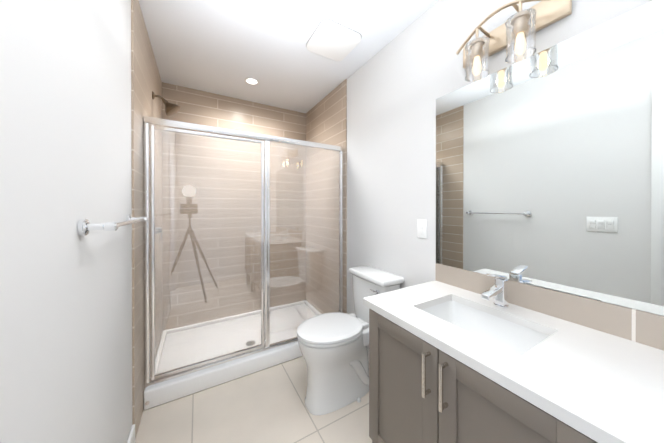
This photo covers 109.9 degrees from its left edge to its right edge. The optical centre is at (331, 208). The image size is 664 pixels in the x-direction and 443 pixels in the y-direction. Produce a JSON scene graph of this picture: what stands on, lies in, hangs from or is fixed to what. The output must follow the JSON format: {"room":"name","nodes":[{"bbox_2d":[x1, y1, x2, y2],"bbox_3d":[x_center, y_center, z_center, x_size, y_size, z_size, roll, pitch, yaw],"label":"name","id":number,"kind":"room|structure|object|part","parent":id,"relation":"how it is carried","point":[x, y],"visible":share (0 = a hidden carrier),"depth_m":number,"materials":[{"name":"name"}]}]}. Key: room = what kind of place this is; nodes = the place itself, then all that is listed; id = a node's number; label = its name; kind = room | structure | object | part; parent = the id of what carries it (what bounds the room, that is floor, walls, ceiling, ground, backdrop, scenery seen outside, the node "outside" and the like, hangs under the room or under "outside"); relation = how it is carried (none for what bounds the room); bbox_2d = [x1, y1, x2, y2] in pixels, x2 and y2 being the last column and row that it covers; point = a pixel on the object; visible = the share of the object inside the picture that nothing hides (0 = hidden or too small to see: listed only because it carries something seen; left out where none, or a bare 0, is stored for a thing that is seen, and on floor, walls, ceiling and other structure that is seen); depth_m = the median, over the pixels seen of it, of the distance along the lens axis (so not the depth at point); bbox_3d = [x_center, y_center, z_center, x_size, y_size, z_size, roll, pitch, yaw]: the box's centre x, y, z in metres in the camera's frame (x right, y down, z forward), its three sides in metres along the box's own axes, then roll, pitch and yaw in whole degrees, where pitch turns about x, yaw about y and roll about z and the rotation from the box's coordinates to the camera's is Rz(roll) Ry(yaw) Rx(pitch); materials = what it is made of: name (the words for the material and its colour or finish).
{"room":"bathroom","nodes":[
{"label":"bathroom","id":0,"kind":"room"},
{"bbox_2d":[0,0,131,442],"bbox_3d":[-0.830,0.027,0.732,0.100,2.450,3.397,0,0,-30],"label":"wall","id":1,"kind":"structure","parent":0,"point":[65,286],"depth_m":0.62,"materials":[{"name":"white paint"}]},
{"bbox_2d":[77,214,148,235],"bbox_3d":[-0.849,0.056,0.949,0.082,0.052,0.582,0,0,-30],"label":"towel rail","id":2,"kind":"object","parent":1,"relation":"attached to","point":[85,227],"visible":1,"depth_m":0.72,"materials":[{"name":"silver metal"}]},
{"bbox_2d":[127,424,134,442],"bbox_3d":[-0.731,1.202,0.678,0.012,0.100,1.302,0,0,-30],"label":"baseboard","id":3,"kind":"structure","parent":1,"relation":"attached to","point":[131,438],"depth_m":1.20,"materials":[{"name":"white"}]},
{"bbox_2d":[131,0,162,438],"bbox_3d":[-1.344,0.023,1.734,0.010,2.450,1.146,0,0,-30],"label":"wall tile","id":4,"kind":"structure","parent":1,"relation":"attached to","point":[146,81],"depth_m":1.37,"materials":[{"name":"beige tile"}]},
{"bbox_2d":[135,356,371,442],"bbox_3d":[-1.176,1.305,-0.154,4.810,0.100,4.797,0,0,-30],"label":"floor","id":5,"kind":"structure","parent":0,"point":[267,405],"depth_m":1.40,"materials":[{"name":"tile"}]},
{"bbox_2d":[143,91,343,409],"bbox_3d":[-0.745,0.181,2.197,1.488,2.130,0.924,0,0,-30],"label":"shower","id":6,"kind":"object","parent":5,"relation":"on","point":[189,359],"visible":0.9,"depth_m":1.76,"materials":[{"name":"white glass"}]},
{"bbox_3d":[-0.547,0.455,1.840,0.015,0.385,0.105,0,0,-30],"label":"handle","id":7,"kind":"part","parent":6,"relation":"part of","materials":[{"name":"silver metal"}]},
{"bbox_2d":[297,265,403,414],"bbox_3d":[0.096,0.854,1.569,0.668,0.788,0.413,0,0,-30],"label":"toilet","id":8,"kind":"object","parent":5,"relation":"on","point":[333,348],"visible":0.96,"depth_m":1.48,"materials":[{"name":"white ceramic"}]},
{"bbox_3d":[-0.001,0.789,1.545,0.476,0.042,0.359,0,0,-30],"label":"seat","id":9,"kind":"part","parent":8,"relation":"part of","materials":[{"name":"white ceramic"}]},
{"bbox_3d":[0.307,0.667,1.681,0.175,0.329,0.380,0,0,-30],"label":"tank","id":10,"kind":"part","parent":8,"relation":"part of","materials":[{"name":"white ceramic"}]},
{"bbox_3d":[0.305,0.481,1.679,0.194,0.042,0.398,0,0,-30],"label":"tank lid","id":11,"kind":"part","parent":8,"relation":"part of","materials":[{"name":"white ceramic"}]},
{"bbox_2d":[363,263,663,442],"bbox_3d":[0.661,0.762,0.698,0.571,0.979,1.202,0,0,-30],"label":"bathroom vanity","id":12,"kind":"object","parent":5,"relation":"on","point":[457,355],"visible":1,"depth_m":0.73,"materials":[{"name":"white stone"}]},
{"bbox_2d":[423,300,548,355],"bbox_3d":[0.565,0.524,0.906,0.300,0.144,0.414,0,0,-30],"label":"sink","id":13,"kind":"object","parent":12,"relation":"in","point":[516,336],"depth_m":0.99,"materials":[{"name":"white ceramic"}]},
{"bbox_2d":[481,273,508,308],"bbox_3d":[0.684,0.346,0.980,0.158,0.149,0.054,0,0,-30],"label":"faucet","id":14,"kind":"object","parent":12,"relation":"on","point":[499,291],"depth_m":0.99,"materials":[{"name":"silver metal"}]},
{"bbox_2d":[138,0,437,112],"bbox_3d":[-0.133,-1.250,1.129,1.710,0.100,3.597,0,0,-30],"label":"ceiling","id":15,"kind":"structure","parent":0,"point":[224,47],"depth_m":1.68,"materials":[{"name":"paint"}]},
{"bbox_2d":[244,77,258,84],"bbox_3d":[-0.757,-1.199,2.203,0.132,0.008,0.132,0,0,-30],"label":"recessed light","id":16,"kind":"object","parent":15,"relation":"in","point":[245,79],"depth_m":2.20,"materials":[{"name":"white"}]},
{"bbox_3d":[-0.757,-1.202,2.203,0.096,0.003,0.096,0,0,-30],"label":"recessed ceiling light lens","id":17,"kind":"part","parent":16,"relation":"part of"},
{"bbox_2d":[306,19,361,60],"bbox_3d":[0.009,-1.188,1.675,0.318,0.026,0.318,0,0,-30],"label":"fan","id":18,"kind":"object","parent":15,"relation":"attached to","point":[332,40],"depth_m":1.63,"materials":[{"name":"white plastic"}]},
{"bbox_3d":[0.009,-1.200,1.675,0.318,0.002,0.318,0,0,-30],"label":"ceiling vent fan rim","id":19,"kind":"part","parent":18,"relation":"part of","materials":[{"name":"white plastic"}]},
{"bbox_2d":[347,0,652,348],"bbox_3d":[0.564,0.023,1.537,0.100,2.450,3.597,0,0,-30],"label":"wall","id":20,"kind":"structure","parent":0,"point":[402,81],"depth_m":1.54,"materials":[{"name":"white paint"}]},
{"bbox_2d":[306,79,346,312],"bbox_3d":[-0.099,0.019,2.576,0.010,2.450,0.932,0,0,-30],"label":"wall tile","id":21,"kind":"structure","parent":20,"relation":"attached to","point":[326,119],"depth_m":2.49,"materials":[{"name":"beige tile"}]},
{"bbox_2d":[417,219,426,238],"bbox_3d":[0.555,0.127,1.441,0.011,0.114,0.070,0,0,-30],"label":"switch plate","id":22,"kind":"object","parent":20,"relation":"attached to","point":[421,228],"visible":1,"depth_m":1.44,"materials":[{"name":"white plastic"}]},
{"bbox_2d":[456,0,571,81],"bbox_3d":[0.722,-0.715,0.997,0.162,0.242,0.400,0,0,-30],"label":"sconce","id":23,"kind":"object","parent":20,"relation":"attached to","point":[519,27],"visible":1,"depth_m":0.94,"materials":[{"name":"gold metal"}]},
{"bbox_2d":[435,263,663,350],"bbox_3d":[0.904,0.370,0.837,0.010,0.100,1.202,0,0,-30],"label":"backsplash","id":24,"kind":"structure","parent":20,"relation":"attached to","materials":[{"name":"tile"}]},
{"bbox_2d":[436,0,663,315],"bbox_3d":[0.906,-0.156,0.836,0.005,0.951,1.202,0,0,-30],"label":"mirror","id":25,"kind":"object","parent":20,"relation":"attached to","point":[550,168],"visible":1,"depth_m":0.87,"materials":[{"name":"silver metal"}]},
{"bbox_3d":[-1.050,0.019,2.624,1.610,2.450,0.100,0,0,-30],"label":"wall","id":26,"kind":"structure","parent":0,"visible":0},
{"bbox_2d":[162,82,305,329],"bbox_3d":[-0.979,0.004,2.601,1.490,2.420,0.010,0,0,-30],"label":"wall tile","id":27,"kind":"structure","parent":26,"relation":"attached to","point":[199,107],"depth_m":2.50,"materials":[{"name":"beige tile"}]}
]}

